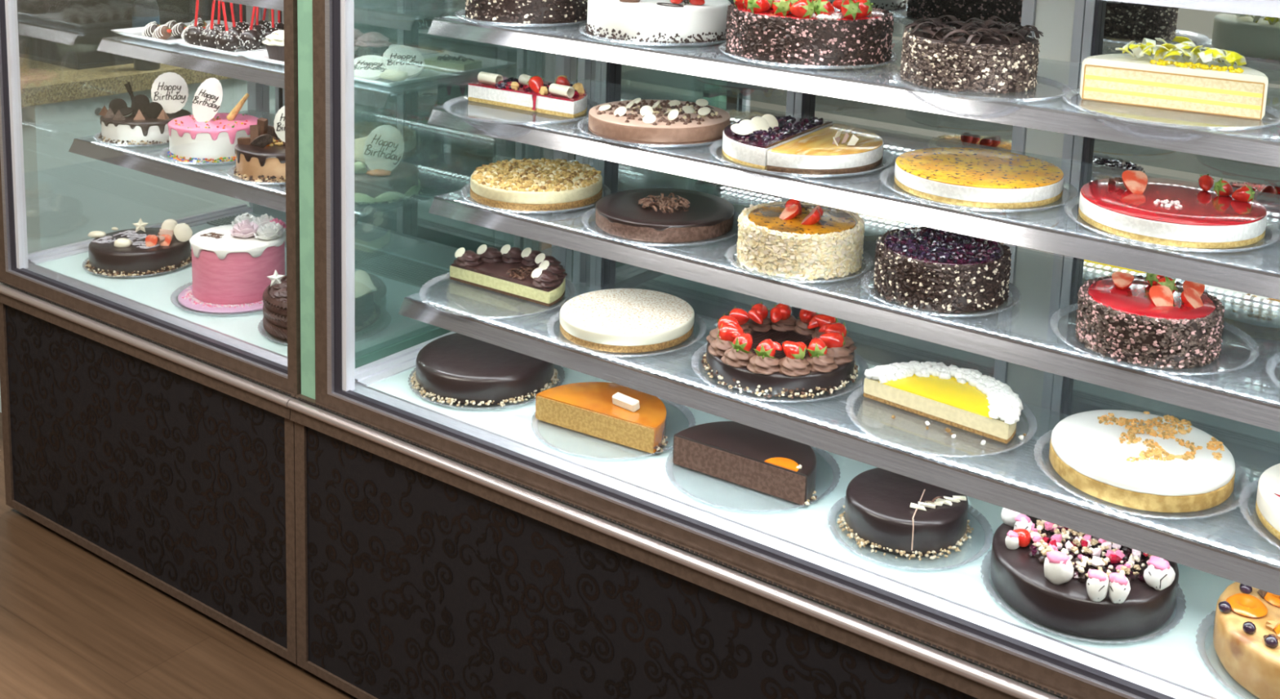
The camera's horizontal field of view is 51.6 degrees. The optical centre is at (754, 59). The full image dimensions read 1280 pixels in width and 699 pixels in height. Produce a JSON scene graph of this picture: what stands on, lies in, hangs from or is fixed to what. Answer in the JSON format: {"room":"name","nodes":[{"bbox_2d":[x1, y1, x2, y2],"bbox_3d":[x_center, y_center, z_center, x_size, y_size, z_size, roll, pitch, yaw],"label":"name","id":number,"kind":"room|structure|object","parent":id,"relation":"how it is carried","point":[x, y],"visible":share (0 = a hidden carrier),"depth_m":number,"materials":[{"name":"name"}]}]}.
{"room":"food shop","nodes":[
{"label":"food shop","id":0,"kind":"room"},
{"bbox_2d":[0,242,551,698],"bbox_3d":[-1.144,1.339,1.806,8.500,0.050,6.500,8,11,32],"label":"floor","id":1,"kind":"structure","parent":0,"point":[75,624],"depth_m":2.66,"materials":[{"name":"brown wood"}]},
{"bbox_2d":[0,57,249,412],"bbox_3d":[-1.800,0.442,4.067,0.600,0.952,1.270,8,11,32],"label":"wall","id":2,"kind":"structure","parent":1,"relation":"on","point":[69,196],"depth_m":3.52,"materials":[{"name":"white paint"}]},
{"bbox_2d":[17,0,246,70],"bbox_3d":[-1.784,-0.144,4.071,0.400,0.205,0.880,8,11,32],"label":"display box","id":3,"kind":"object","parent":2,"relation":"on","point":[68,33],"visible":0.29,"depth_m":3.97,"materials":[{"name":"clear glass"}]},
{"bbox_2d":[131,0,160,71],"bbox_3d":[-1.691,-0.127,3.654,0.070,0.310,0.070,8,11,32],"label":"pump bottle","id":4,"kind":"object","parent":2,"relation":"on","point":[144,12],"visible":0.6,"depth_m":3.63,"materials":[{"name":"plastic"}]},
{"bbox_2d":[0,0,545,664],"bbox_3d":[-1.097,0.191,3.019,1.048,1.840,0.772,8,11,32],"label":"display case","id":5,"kind":"object","parent":1,"relation":"on","point":[154,436],"visible":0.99,"depth_m":2.85,"materials":[{"name":"black"}]},
{"bbox_2d":[93,131,168,146],"bbox_3d":[-1.446,0.182,3.132,0.226,0.008,0.226,8,11,32],"label":"cake plate","id":6,"kind":"object","parent":5,"relation":"on","point":[96,136],"visible":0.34,"depth_m":3.04,"materials":[{"name":"clear plastic"}]},
{"bbox_2d":[98,71,191,146],"bbox_3d":[-1.444,0.106,3.120,0.205,0.158,0.205,7,10,27],"label":"cake","id":7,"kind":"object","parent":6,"relation":"on","point":[145,122],"visible":0.84,"depth_m":3.09,"materials":[{"name":"white food"}]},
{"bbox_2d":[81,248,191,277],"bbox_3d":[-1.440,0.473,3.086,0.246,0.008,0.246,8,11,32],"label":"cake plate","id":8,"kind":"object","parent":5,"relation":"on","point":[84,264],"visible":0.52,"depth_m":3.01,"materials":[{"name":"clear glass"}]},
{"bbox_2d":[84,217,192,277],"bbox_3d":[-1.437,0.428,3.079,0.236,0.095,0.235,8,11,32],"label":"cake","id":9,"kind":"object","parent":8,"relation":"on","point":[141,251],"visible":0.98,"depth_m":3.03,"materials":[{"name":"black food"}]},
{"bbox_2d":[111,19,250,44],"bbox_3d":[-1.362,-0.063,3.194,0.222,0.018,0.289,8,11,32],"label":"platter","id":10,"kind":"object","parent":5,"relation":"on","point":[135,33],"visible":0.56,"depth_m":3.13,"materials":[{"name":"white ceramic"}]},
{"bbox_2d":[151,24,172,39],"bbox_3d":[-1.393,-0.063,3.099,0.045,0.039,0.038,4,9,9],"label":"strawberry","id":11,"kind":"object","parent":10,"relation":"on","point":[164,33],"visible":0.95,"depth_m":3.09,"materials":[{"name":"white food"}]},
{"bbox_2d":[170,22,186,38],"bbox_3d":[-1.373,-0.070,3.145,0.045,0.039,0.038,4,9,9],"label":"strawberry","id":12,"kind":"object","parent":10,"relation":"on","point":[177,29],"visible":0.81,"depth_m":3.13,"materials":[{"name":"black food"}]},
{"bbox_2d":[159,146,235,164],"bbox_3d":[-1.230,0.212,3.002,0.234,0.008,0.234,8,11,32],"label":"cake plate","id":13,"kind":"object","parent":5,"relation":"on","point":[162,153],"visible":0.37,"depth_m":2.92,"materials":[{"name":"clear plastic"}]},
{"bbox_2d":[167,77,258,162],"bbox_3d":[-1.227,0.130,2.989,0.206,0.171,0.206,8,11,32],"label":"cake","id":14,"kind":"object","parent":13,"relation":"on","point":[206,135],"visible":0.77,"depth_m":2.93,"materials":[{"name":"white food"}]},
{"bbox_2d":[170,282,262,315],"bbox_3d":[-1.136,0.517,2.900,0.278,0.008,0.278,8,11,32],"label":"cake plate","id":15,"kind":"object","parent":5,"relation":"on","point":[173,298],"visible":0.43,"depth_m":2.85,"materials":[{"name":"clear plastic"}]},
{"bbox_2d":[177,212,286,313],"bbox_3d":[-1.133,0.436,2.890,0.248,0.165,0.248,2,9,-4],"label":"cake","id":16,"kind":"object","parent":15,"relation":"on","point":[232,264],"visible":0.87,"depth_m":2.83,"materials":[{"name":"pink food"}]},
{"bbox_2d":[171,39,266,57],"bbox_3d":[-1.159,-0.036,3.082,0.229,0.018,0.304,8,11,32],"label":"platter","id":17,"kind":"object","parent":5,"relation":"on","point":[182,42],"visible":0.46,"depth_m":2.97,"materials":[{"name":"white ceramic"}]},
{"bbox_2d":[182,0,205,46],"bbox_3d":[-1.280,-0.100,3.014,0.054,0.147,0.052,8,11,32],"label":"cake pop","id":18,"kind":"object","parent":17,"relation":"on","point":[191,36],"visible":0.62,"depth_m":3.00,"materials":[{"name":"brown food"}]},
{"bbox_2d":[199,0,221,48],"bbox_3d":[-1.232,-0.092,2.983,0.054,0.147,0.052,8,11,32],"label":"cake pop","id":19,"kind":"object","parent":17,"relation":"on","point":[207,38],"visible":0.67,"depth_m":2.97,"materials":[{"name":"brown food"}]},
{"bbox_2d":[208,0,228,32],"bbox_3d":[-1.247,-0.106,3.061,0.054,0.146,0.054,8,11,32],"label":"cake pop","id":20,"kind":"object","parent":17,"relation":"on","point":[221,28],"visible":0.23,"depth_m":3.06,"materials":[{"name":"black food"}]},
{"bbox_2d":[214,0,240,52],"bbox_3d":[-1.184,-0.086,2.953,0.053,0.145,0.054,8,11,32],"label":"cake pop","id":21,"kind":"object","parent":17,"relation":"on","point":[227,41],"visible":0.93,"depth_m":2.95,"materials":[{"name":"black food"}]},
{"bbox_2d":[228,2,243,47],"bbox_3d":[-1.197,-0.099,3.030,0.054,0.146,0.054,8,11,32],"label":"cake pop","id":22,"kind":"object","parent":17,"relation":"on","point":[237,30],"visible":0.23,"depth_m":3.02,"materials":[{"name":"black food"}]},
{"bbox_2d":[239,6,263,50],"bbox_3d":[-1.149,-0.091,2.999,0.054,0.147,0.054,8,11,32],"label":"cake pop","id":23,"kind":"object","parent":17,"relation":"on","point":[251,39],"visible":0.95,"depth_m":2.99,"materials":[{"name":"black food"}]},
{"bbox_2d":[248,7,266,44],"bbox_3d":[-1.163,-0.104,3.076,0.054,0.147,0.053,8,11,32],"label":"cake pop","id":24,"kind":"object","parent":17,"relation":"on","point":[259,28],"visible":0.24,"depth_m":3.08,"materials":[{"name":"black food"}]},
{"bbox_2d":[262,8,280,46],"bbox_3d":[-1.114,-0.097,3.045,0.054,0.146,0.054,8,11,32],"label":"cake pop","id":25,"kind":"object","parent":17,"relation":"on","point":[268,31],"visible":0.27,"depth_m":3.04,"materials":[{"name":"black food"}]},
{"bbox_2d":[226,164,285,183],"bbox_3d":[-1.027,0.244,2.863,0.226,0.008,0.226,8,11,32],"label":"cake plate","id":26,"kind":"object","parent":5,"relation":"on","point":[230,171],"visible":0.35,"depth_m":2.78,"materials":[{"name":"clear plastic"}]},
{"bbox_2d":[233,106,285,182],"bbox_3d":[-1.023,0.170,2.851,0.198,0.152,0.198,1,9,-9],"label":"cake","id":27,"kind":"object","parent":26,"relation":"on","point":[260,157],"visible":0.5,"depth_m":2.79,"materials":[{"name":"black food"}]},
{"bbox_2d":[82,109,493,217],"bbox_3d":[-1.057,0.222,3.041,0.977,0.006,0.489,8,11,32],"label":"glass shelf","id":28,"kind":"object","parent":5,"relation":"attached to","point":[440,173],"depth_m":2.92,"materials":[{"name":"clear glass"}]},
{"bbox_2d":[114,23,528,96],"bbox_3d":[-1.025,-0.011,3.038,0.977,0.006,0.411,8,11,32],"label":"glass shelf","id":29,"kind":"object","parent":5,"relation":"attached to","point":[242,67],"depth_m":2.90,"materials":[{"name":"clear glass"}]},
{"bbox_2d":[262,269,386,341],"bbox_3d":[-0.890,0.487,2.736,0.250,0.134,0.245,8,11,32],"label":"chocolate cake","id":30,"kind":"object","parent":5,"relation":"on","point":[370,291],"visible":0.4,"depth_m":2.68,"materials":[{"name":"brown food"}]},
{"bbox_2d":[257,311,391,344],"bbox_3d":[-0.895,0.552,2.748,0.266,0.008,0.266,8,11,32],"label":"cake plate","id":31,"kind":"object","parent":5,"relation":"on","point":[260,328],"visible":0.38,"depth_m":2.72,"materials":[{"name":"clear plastic"}]},
{"bbox_2d":[238,44,439,66],"bbox_3d":[-0.929,-0.007,2.962,0.269,0.018,0.344,8,11,32],"label":"platter","id":32,"kind":"object","parent":5,"relation":"on","point":[259,55],"visible":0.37,"depth_m":2.91,"materials":[{"name":"white ceramic"}]},
{"bbox_2d":[262,30,284,62],"bbox_3d":[-1.041,-0.032,2.900,0.079,0.067,0.079,-3,11,-31],"label":"cupcake","id":33,"kind":"object","parent":32,"relation":"on","point":[274,42],"visible":0.55,"depth_m":2.87,"materials":[{"name":"white food"}]},
{"bbox_2d":[354,31,392,57],"bbox_3d":[-0.850,-0.028,2.935,0.079,0.067,0.079,3,9,4],"label":"cupcake","id":34,"kind":"object","parent":32,"relation":"on","point":[371,43],"visible":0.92,"depth_m":2.91,"materials":[{"name":"white food"}]},
{"bbox_2d":[355,185,422,202],"bbox_3d":[-0.794,0.275,2.736,0.202,0.008,0.202,8,11,32],"label":"cake plate","id":35,"kind":"object","parent":5,"relation":"on","point":[420,185],"visible":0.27,"depth_m":2.65,"materials":[{"name":"clear glass"}]},
{"bbox_2d":[354,124,423,204],"bbox_3d":[-0.791,0.203,2.724,0.204,0.149,0.206,11,12,42],"label":"birthday cake","id":36,"kind":"object","parent":35,"relation":"on","point":[380,175],"visible":0.77,"depth_m":2.69,"materials":[{"name":"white food"}]},
{"bbox_2d":[354,0,466,18],"bbox_3d":[-1.001,-0.162,3.042,0.977,0.006,0.345,8,11,32],"label":"glass shelf","id":37,"kind":"object","parent":5,"relation":"attached to","point":[363,9],"depth_m":2.79,"materials":[{"name":"clear glass"}]},
{"bbox_2d":[354,51,515,87],"bbox_3d":[-0.717,0.023,2.832,0.209,0.018,0.369,8,11,32],"label":"platter","id":38,"kind":"object","parent":5,"relation":"on","point":[488,64],"visible":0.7,"depth_m":2.82,"materials":[{"name":"white ceramic"}]},
{"bbox_2d":[354,55,386,79],"bbox_3d":[-0.806,0.017,2.754,0.085,0.035,0.115,1,9,-11],"label":"plaque","id":39,"kind":"object","parent":38,"relation":"on","point":[369,67],"visible":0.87,"depth_m":2.75,"materials":[{"name":"white food"}]},
{"bbox_2d":[379,69,408,81],"bbox_3d":[-0.745,0.033,2.716,0.060,0.027,0.029,2,9,-2],"label":"shell","id":40,"kind":"object","parent":38,"relation":"on","point":[396,75],"visible":0.97,"depth_m":2.71,"materials":[{"name":"beige food"}]},
{"bbox_2d":[382,44,424,78],"bbox_3d":[-0.741,0.004,2.779,0.085,0.053,0.110,-1,10,-22],"label":"plaque","id":41,"kind":"object","parent":38,"relation":"on","point":[407,59],"visible":1,"depth_m":2.78,"materials":[{"name":"white"}]},
{"bbox_2d":[423,54,482,72],"bbox_3d":[-0.664,0.007,2.886,0.110,0.029,0.070,6,10,20],"label":"slice","id":42,"kind":"object","parent":38,"relation":"on","point":[444,64],"visible":1,"depth_m":2.86,"materials":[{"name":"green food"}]},
{"bbox_2d":[287,0,1279,698],"bbox_3d":[0.314,0.395,2.138,2.303,1.840,0.772,8,11,32],"label":"display case","id":43,"kind":"object","parent":1,"relation":"on","point":[442,552],"visible":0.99,"depth_m":2.16,"materials":[{"name":"black"}]},
{"bbox_2d":[408,364,565,409],"bbox_3d":[-0.509,0.608,2.508,0.294,0.008,0.294,8,11,32],"label":"cake plate","id":44,"kind":"object","parent":43,"relation":"on","point":[561,372],"visible":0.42,"depth_m":2.48,"materials":[{"name":"clear glass"}]},
{"bbox_2d":[410,333,559,406],"bbox_3d":[-0.512,0.582,2.509,0.279,0.053,0.275,1,9,-8],"label":"chocolate cake","id":45,"kind":"object","parent":44,"relation":"on","point":[458,368],"visible":0.92,"depth_m":2.43,"materials":[{"name":"brown food"}]},
{"bbox_2d":[418,272,576,318],"bbox_3d":[-0.491,0.446,2.525,0.296,0.008,0.296,8,11,32],"label":"cake plate","id":46,"kind":"object","parent":43,"relation":"on","point":[427,285],"visible":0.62,"depth_m":2.52,"materials":[{"name":"clear glass"}]},
{"bbox_2d":[449,244,567,306],"bbox_3d":[-0.457,0.409,2.574,0.254,0.062,0.141,8,10,31],"label":"cheesecake","id":47,"kind":"object","parent":46,"relation":"on","point":[527,274],"visible":1,"depth_m":2.54,"materials":[{"name":"beige food"}]},
{"bbox_2d":[442,95,599,123],"bbox_3d":[-0.439,0.092,2.499,0.298,0.008,0.298,8,11,32],"label":"cake plate","id":48,"kind":"object","parent":43,"relation":"on","point":[446,105],"visible":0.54,"depth_m":2.42,"materials":[{"name":"clear glass"}]},
{"bbox_2d":[467,71,587,118],"bbox_3d":[-0.412,0.055,2.537,0.258,0.066,0.141,8,10,29],"label":"cheesecake","id":49,"kind":"object","parent":48,"relation":"on","point":[560,97],"visible":1,"depth_m":2.48,"materials":[{"name":"beige food"}]},
{"bbox_2d":[455,8,586,26],"bbox_3d":[-0.433,-0.081,2.502,0.266,0.008,0.266,8,11,32],"label":"cake plate","id":50,"kind":"object","parent":43,"relation":"on","point":[460,13],"visible":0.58,"depth_m":2.40,"materials":[{"name":"clear glass"}]},
{"bbox_2d":[464,0,587,23],"bbox_3d":[-0.431,-0.131,2.494,0.232,0.108,0.232,8,11,32],"label":"chocolate cake","id":51,"kind":"object","parent":43,"relation":"on","point":[512,11],"visible":1,"depth_m":2.40,"materials":[{"name":"black food"}]},
{"bbox_2d":[460,182,611,212],"bbox_3d":[-0.424,0.260,2.562,0.290,0.008,0.290,8,11,32],"label":"cake plate","id":52,"kind":"object","parent":43,"relation":"on","point":[464,190],"visible":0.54,"depth_m":2.49,"materials":[{"name":"clear glass"}]},
{"bbox_2d":[470,158,602,211],"bbox_3d":[-0.423,0.239,2.559,0.254,0.044,0.254,-2,10,-26],"label":"cheesecake","id":53,"kind":"object","parent":52,"relation":"on","point":[528,184],"visible":1,"depth_m":2.49,"materials":[{"name":"beige food"}]},
{"bbox_2d":[530,397,695,459],"bbox_3d":[-0.250,0.646,2.338,0.292,0.008,0.292,8,11,32],"label":"cake plate","id":54,"kind":"object","parent":43,"relation":"on","point":[690,416],"visible":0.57,"depth_m":2.34,"materials":[{"name":"clear glass"}]},
{"bbox_2d":[535,382,667,453],"bbox_3d":[-0.245,0.615,2.332,0.260,0.066,0.128,7,10,27],"label":"cake","id":55,"kind":"object","parent":54,"relation":"on","point":[614,412],"visible":0.94,"depth_m":2.29,"materials":[{"name":"food"}]},
{"bbox_2d":[546,311,706,356],"bbox_3d":[-0.230,0.483,2.371,0.288,0.008,0.288,8,11,32],"label":"cake plate","id":56,"kind":"object","parent":43,"relation":"on","point":[698,319],"visible":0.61,"depth_m":2.35,"materials":[{"name":"clear glass"}]},
{"bbox_2d":[560,288,694,352],"bbox_3d":[-0.229,0.464,2.368,0.241,0.041,0.241,8,11,32],"label":"cheesecake","id":57,"kind":"object","parent":56,"relation":"on","point":[617,320],"visible":1,"depth_m":2.32,"materials":[{"name":"beige food"}]},
{"bbox_2d":[578,25,726,45],"bbox_3d":[-0.171,-0.046,2.356,0.286,0.008,0.286,8,11,32],"label":"cake plate","id":58,"kind":"object","parent":43,"relation":"on","point":[582,29],"visible":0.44,"depth_m":2.25,"materials":[{"name":"clear glass"}]},
{"bbox_2d":[585,0,731,45],"bbox_3d":[-0.169,-0.089,2.349,0.262,0.090,0.261,8,11,32],"label":"cake","id":59,"kind":"object","parent":58,"relation":"on","point":[659,21],"visible":0.92,"depth_m":2.24,"materials":[{"name":"white food"}]},
{"bbox_2d":[577,117,733,146],"bbox_3d":[-0.171,0.125,2.369,0.294,0.008,0.294,8,11,32],"label":"cake plate","id":60,"kind":"object","parent":43,"relation":"on","point":[582,123],"visible":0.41,"depth_m":2.26,"materials":[{"name":"clear plastic"}]},
{"bbox_2d":[587,97,730,144],"bbox_3d":[-0.170,0.101,2.365,0.255,0.050,0.255,3,9,0],"label":"cake","id":61,"kind":"object","parent":60,"relation":"on","point":[650,122],"visible":1,"depth_m":2.30,"materials":[{"name":"beige food"}]},
{"bbox_2d":[581,207,739,246],"bbox_3d":[-0.164,0.297,2.404,0.302,0.008,0.302,8,11,32],"label":"cake plate","id":62,"kind":"object","parent":43,"relation":"on","point":[590,212],"visible":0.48,"depth_m":2.34,"materials":[{"name":"clear glass"}]},
{"bbox_2d":[595,187,733,242],"bbox_3d":[-0.163,0.275,2.401,0.252,0.046,0.252,2,9,-6],"label":"chocolate cake","id":63,"kind":"object","parent":62,"relation":"on","point":[657,215],"visible":1,"depth_m":2.35,"materials":[{"name":"black food"}]},
{"bbox_2d":[665,445,840,511],"bbox_3d":[-0.003,0.682,2.186,0.292,0.008,0.292,8,11,32],"label":"cake plate","id":64,"kind":"object","parent":43,"relation":"on","point":[834,465],"visible":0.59,"depth_m":2.17,"materials":[{"name":"clear glass"}]},
{"bbox_2d":[672,421,817,505],"bbox_3d":[0.004,0.654,2.184,0.268,0.058,0.131,8,10,30],"label":"cake","id":65,"kind":"object","parent":64,"relation":"on","point":[733,451],"visible":0.93,"depth_m":2.14,"materials":[{"name":"black food"}]},
{"bbox_2d":[690,342,868,402],"bbox_3d":[0.043,0.519,2.223,0.302,0.008,0.302,8,11,32],"label":"cake plate","id":66,"kind":"object","parent":43,"relation":"on","point":[863,364],"visible":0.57,"depth_m":2.21,"materials":[{"name":"clear glass"}]},
{"bbox_2d":[701,301,858,399],"bbox_3d":[0.045,0.481,2.217,0.262,0.080,0.264,9,11,36],"label":"cake","id":67,"kind":"object","parent":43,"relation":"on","point":[780,354],"visible":1,"depth_m":2.14,"materials":[{"name":"black food"}]},
{"bbox_2d":[725,243,873,282],"bbox_3d":[0.076,0.337,2.220,0.250,0.008,0.250,8,11,32],"label":"cake plate","id":68,"kind":"object","parent":43,"relation":"on","point":[868,260],"visible":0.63,"depth_m":2.19,"materials":[{"name":"clear glass"}]},
{"bbox_2d":[736,198,865,280],"bbox_3d":[0.078,0.290,2.213,0.215,0.104,0.214,0,9,-18],"label":"passionfruit gateau","id":69,"kind":"object","parent":68,"relation":"on","point":[793,238],"visible":1,"depth_m":2.14,"materials":[{"name":"beige food"}]},
{"bbox_2d":[709,139,893,176],"bbox_3d":[0.079,0.160,2.218,0.312,0.008,0.312,8,11,32],"label":"cake plate","id":70,"kind":"object","parent":43,"relation":"on","point":[713,148],"visible":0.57,"depth_m":2.14,"materials":[{"name":"clear plastic"}]},
{"bbox_2d":[722,114,833,169],"bbox_3d":[0.020,0.122,2.244,0.132,0.063,0.264,7,10,27],"label":"cheesecake","id":71,"kind":"object","parent":70,"relation":"on","point":[745,142],"visible":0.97,"depth_m":2.17,"materials":[{"name":"beige food"}]},
{"bbox_2d":[766,123,883,174],"bbox_3d":[0.142,0.142,2.182,0.134,0.054,0.268,7,10,27],"label":"cheesecake","id":72,"kind":"object","parent":70,"relation":"on","point":[835,148],"visible":1,"depth_m":2.12,"materials":[{"name":"beige food"}]},
{"bbox_2d":[718,42,898,69],"bbox_3d":[0.090,-0.010,2.202,0.302,0.008,0.302,8,11,32],"label":"cake plate","id":73,"kind":"object","parent":43,"relation":"on","point":[722,48],"visible":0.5,"depth_m":2.09,"materials":[{"name":"clear plastic"}]},
{"bbox_2d":[725,0,893,68],"bbox_3d":[0.093,-0.061,2.194,0.279,0.112,0.280,-4,11,-35],"label":"cake","id":74,"kind":"object","parent":73,"relation":"on","point":[838,33],"visible":1,"depth_m":2.08,"materials":[{"name":"brown food"}]},
{"bbox_2d":[406,245,1279,565],"bbox_3d":[0.370,0.554,2.148,2.120,0.006,0.520,8,11,32],"label":"glass shelf","id":75,"kind":"object","parent":43,"relation":"attached to","point":[1015,476],"depth_m":2.10,"materials":[{"name":"clear glass"}]},
{"bbox_2d":[436,157,1279,404],"bbox_3d":[0.399,0.371,2.151,2.120,0.006,0.445,8,11,32],"label":"glass shelf","id":76,"kind":"object","parent":43,"relation":"attached to","point":[1046,285],"depth_m":2.09,"materials":[{"name":"clear glass"}]},
{"bbox_2d":[436,79,1279,273],"bbox_3d":[0.405,0.199,2.122,2.120,0.006,0.449,8,11,32],"label":"glass shelf","id":77,"kind":"object","parent":43,"relation":"attached to","point":[1052,227],"depth_m":2.08,"materials":[{"name":"clear glass"}]},
{"bbox_2d":[450,8,1279,142],"bbox_3d":[0.413,0.030,2.095,2.120,0.006,0.450,8,11,32],"label":"glass shelf","id":78,"kind":"object","parent":43,"relation":"attached to","point":[876,82],"depth_m":2.00,"materials":[{"name":"clear glass"}]},
{"bbox_2d":[827,496,993,570],"bbox_3d":[0.239,0.719,2.022,0.254,0.008,0.254,8,11,32],"label":"cake plate","id":79,"kind":"object","parent":43,"relation":"on","point":[837,506],"visible":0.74,"depth_m":2.01,"materials":[{"name":"clear plastic"}]},
{"bbox_2d":[836,467,973,560],"bbox_3d":[0.234,0.686,2.024,0.206,0.067,0.206,6,10,22],"label":"chocolate cake","id":80,"kind":"object","parent":79,"relation":"on","point":[886,510],"visible":0.94,"depth_m":1.97,"materials":[{"name":"black food"}]},
{"bbox_2d":[861,268,1021,316],"bbox_3d":[0.297,0.367,2.097,0.254,0.008,0.254,8,11,32],"label":"cake plate","id":81,"kind":"object","parent":43,"relation":"on","point":[1016,294],"visible":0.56,"depth_m":2.07,"materials":[{"name":"clear plastic"}]},
{"bbox_2d":[873,226,1012,313],"bbox_3d":[0.298,0.329,2.091,0.215,0.084,0.215,1,9,-10],"label":"cake","id":82,"kind":"object","parent":81,"relation":"on","point":[924,268],"visible":0.97,"depth_m":2.02,"materials":[{"name":"black food"}]},
{"bbox_2d":[845,385,1037,457],"bbox_3d":[0.291,0.556,2.058,0.298,0.008,0.298,8,11,32],"label":"cake plate","id":83,"kind":"object","parent":43,"relation":"on","point":[858,392],"visible":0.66,"depth_m":2.04,"materials":[{"name":"clear glass"}]},
{"bbox_2d":[863,360,1026,444],"bbox_3d":[0.309,0.532,2.075,0.270,0.049,0.177,9,11,33],"label":"cheesecake","id":84,"kind":"object","parent":83,"relation":"on","point":[967,399],"visible":1,"depth_m":2.06,"materials":[{"name":"yellow food"}]},
{"bbox_2d":[879,164,1078,211],"bbox_3d":[0.350,0.198,2.061,0.308,0.008,0.308,8,11,32],"label":"cake plate","id":85,"kind":"object","parent":43,"relation":"on","point":[1073,193],"visible":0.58,"depth_m":2.01,"materials":[{"name":"clear plastic"}]},
{"bbox_2d":[894,147,1063,208],"bbox_3d":[0.350,0.182,2.059,0.260,0.032,0.260,8,11,32],"label":"cheesecake","id":86,"kind":"object","parent":85,"relation":"on","point":[962,176],"visible":1,"depth_m":1.99,"materials":[{"name":"food"}]},
{"bbox_2d":[893,71,1071,102],"bbox_3d":[0.340,0.038,1.972,0.264,0.008,0.264,8,11,32],"label":"cake plate","id":87,"kind":"object","parent":43,"relation":"on","point":[896,77],"visible":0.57,"depth_m":1.90,"materials":[{"name":"clear plastic"}]},
{"bbox_2d":[899,15,1043,93],"bbox_3d":[0.329,-0.012,1.996,0.210,0.097,0.208,8,11,32],"label":"cake","id":88,"kind":"object","parent":87,"relation":"on","point":[977,55],"visible":1,"depth_m":1.92,"materials":[{"name":"brown food"}]},
{"bbox_2d":[980,549,1186,644],"bbox_3d":[0.467,0.752,1.879,0.286,0.008,0.286,8,11,32],"label":"cake plate","id":89,"kind":"object","parent":43,"relation":"on","point":[986,562],"visible":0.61,"depth_m":1.83,"materials":[{"name":"clear plastic"}]},
{"bbox_2d":[990,507,1178,638],"bbox_3d":[0.470,0.706,1.871,0.261,0.094,0.258,8,11,32],"label":"cake","id":90,"kind":"object","parent":89,"relation":"on","point":[1059,577],"visible":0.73,"depth_m":1.79,"materials":[{"name":"black food"}]},
{"bbox_2d":[1033,429,1251,519],"bbox_3d":[0.559,0.592,1.907,0.304,0.008,0.304,8,11,32],"label":"cake plate","id":91,"kind":"object","parent":43,"relation":"on","point":[1041,442],"visible":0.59,"depth_m":1.89,"materials":[{"name":"clear glass"}]},
{"bbox_2d":[1048,409,1235,512],"bbox_3d":[0.560,0.573,1.904,0.257,0.041,0.257,-2,10,-25],"label":"cheesecake","id":92,"kind":"object","parent":91,"relation":"on","point":[1144,460],"visible":1,"depth_m":1.86,"materials":[{"name":"white food"}]},
{"bbox_2d":[1049,302,1259,374],"bbox_3d":[0.584,0.406,1.931,0.296,0.008,0.296,8,11,32],"label":"cake plate","id":93,"kind":"object","parent":43,"relation":"on","point":[1254,351],"visible":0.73,"depth_m":1.93,"materials":[{"name":"clear plastic"}]},
{"bbox_2d":[1075,271,1224,369],"bbox_3d":[0.570,0.363,1.899,0.205,0.101,0.205,8,11,32],"label":"cake","id":94,"kind":"object","parent":93,"relation":"on","point":[1153,320],"visible":1,"depth_m":1.84,"materials":[{"name":"red food"}]},
{"bbox_2d":[1062,88,1279,130],"bbox_3d":[0.588,0.068,1.855,0.302,0.008,0.302,8,11,32],"label":"cake plate","id":95,"kind":"object","parent":43,"relation":"on","point":[1273,111],"visible":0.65,"depth_m":1.76,"materials":[{"name":"clear plastic"}]},
{"bbox_2d":[1080,36,1268,119],"bbox_3d":[0.609,0.017,1.895,0.251,0.092,0.130,7,10,23],"label":"cake","id":96,"kind":"object","parent":95,"relation":"on","point":[1193,81],"visible":1,"depth_m":1.85,"materials":[{"name":"beige food"}]},
{"bbox_2d":[1063,195,1279,252],"bbox_3d":[0.602,0.234,1.904,0.302,0.008,0.302,8,11,32],"label":"cake plate","id":97,"kind":"object","parent":43,"relation":"on","point":[1274,229],"visible":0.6,"depth_m":1.84,"materials":[{"name":"clear glass"}]},
{"bbox_2d":[1078,169,1266,248],"bbox_3d":[0.603,0.205,1.899,0.258,0.060,0.258,6,10,22],"label":"cheesecake","id":98,"kind":"object","parent":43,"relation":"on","point":[1135,206],"visible":1,"depth_m":1.84,"materials":[{"name":"food"}]},
{"bbox_2d":[1195,610,1244,698],"bbox_3d":[0.727,0.790,1.713,0.292,0.008,0.292,8,11,32],"label":"cake plate","id":99,"kind":"object","parent":43,"relation":"on","point":[1209,620],"visible":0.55,"depth_m":1.75,"materials":[{"name":"clear plastic"}]},
{"bbox_2d":[1213,581,1279,698],"bbox_3d":[0.729,0.754,1.707,0.248,0.075,0.248,8,11,32],"label":"cake","id":100,"kind":"object","parent":99,"relation":"on","point":[1246,632],"visible":0.87,"depth_m":1.68,"materials":[{"name":"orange food"}]},
{"bbox_2d":[1238,479,1279,549],"bbox_3d":[0.808,0.627,1.762,0.302,0.008,0.302,8,11,32],"label":"cake plate","id":101,"kind":"object","parent":43,"relation":"on","point":[1254,485],"visible":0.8,"depth_m":1.80,"materials":[{"name":"clear plastic"}]},
{"bbox_2d":[1255,462,1279,539],"bbox_3d":[0.809,0.609,1.759,0.256,0.038,0.256,8,11,32],"label":"cheesecake","id":102,"kind":"object","parent":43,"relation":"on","point":[1268,497],"visible":1,"depth_m":1.77,"materials":[{"name":"white food"}]},
{"bbox_2d":[1265,351,1279,388],"bbox_3d":[0.844,0.444,1.769,0.296,0.008,0.296,8,11,32],"label":"cake plate","id":103,"kind":"object","parent":43,"relation":"on","point":[1274,360],"visible":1,"depth_m":1.83,"materials":[{"name":"clear glass"}]},
{"bbox_2d":[543,52,555,159],"bbox_3d":[0.692,-0.375,4.350,8.700,2.700,0.100,8,11,32],"label":"wall","id":104,"kind":"structure","parent":0,"point":[550,58],"depth_m":5.32,"materials":[{"name":"grey paint"}]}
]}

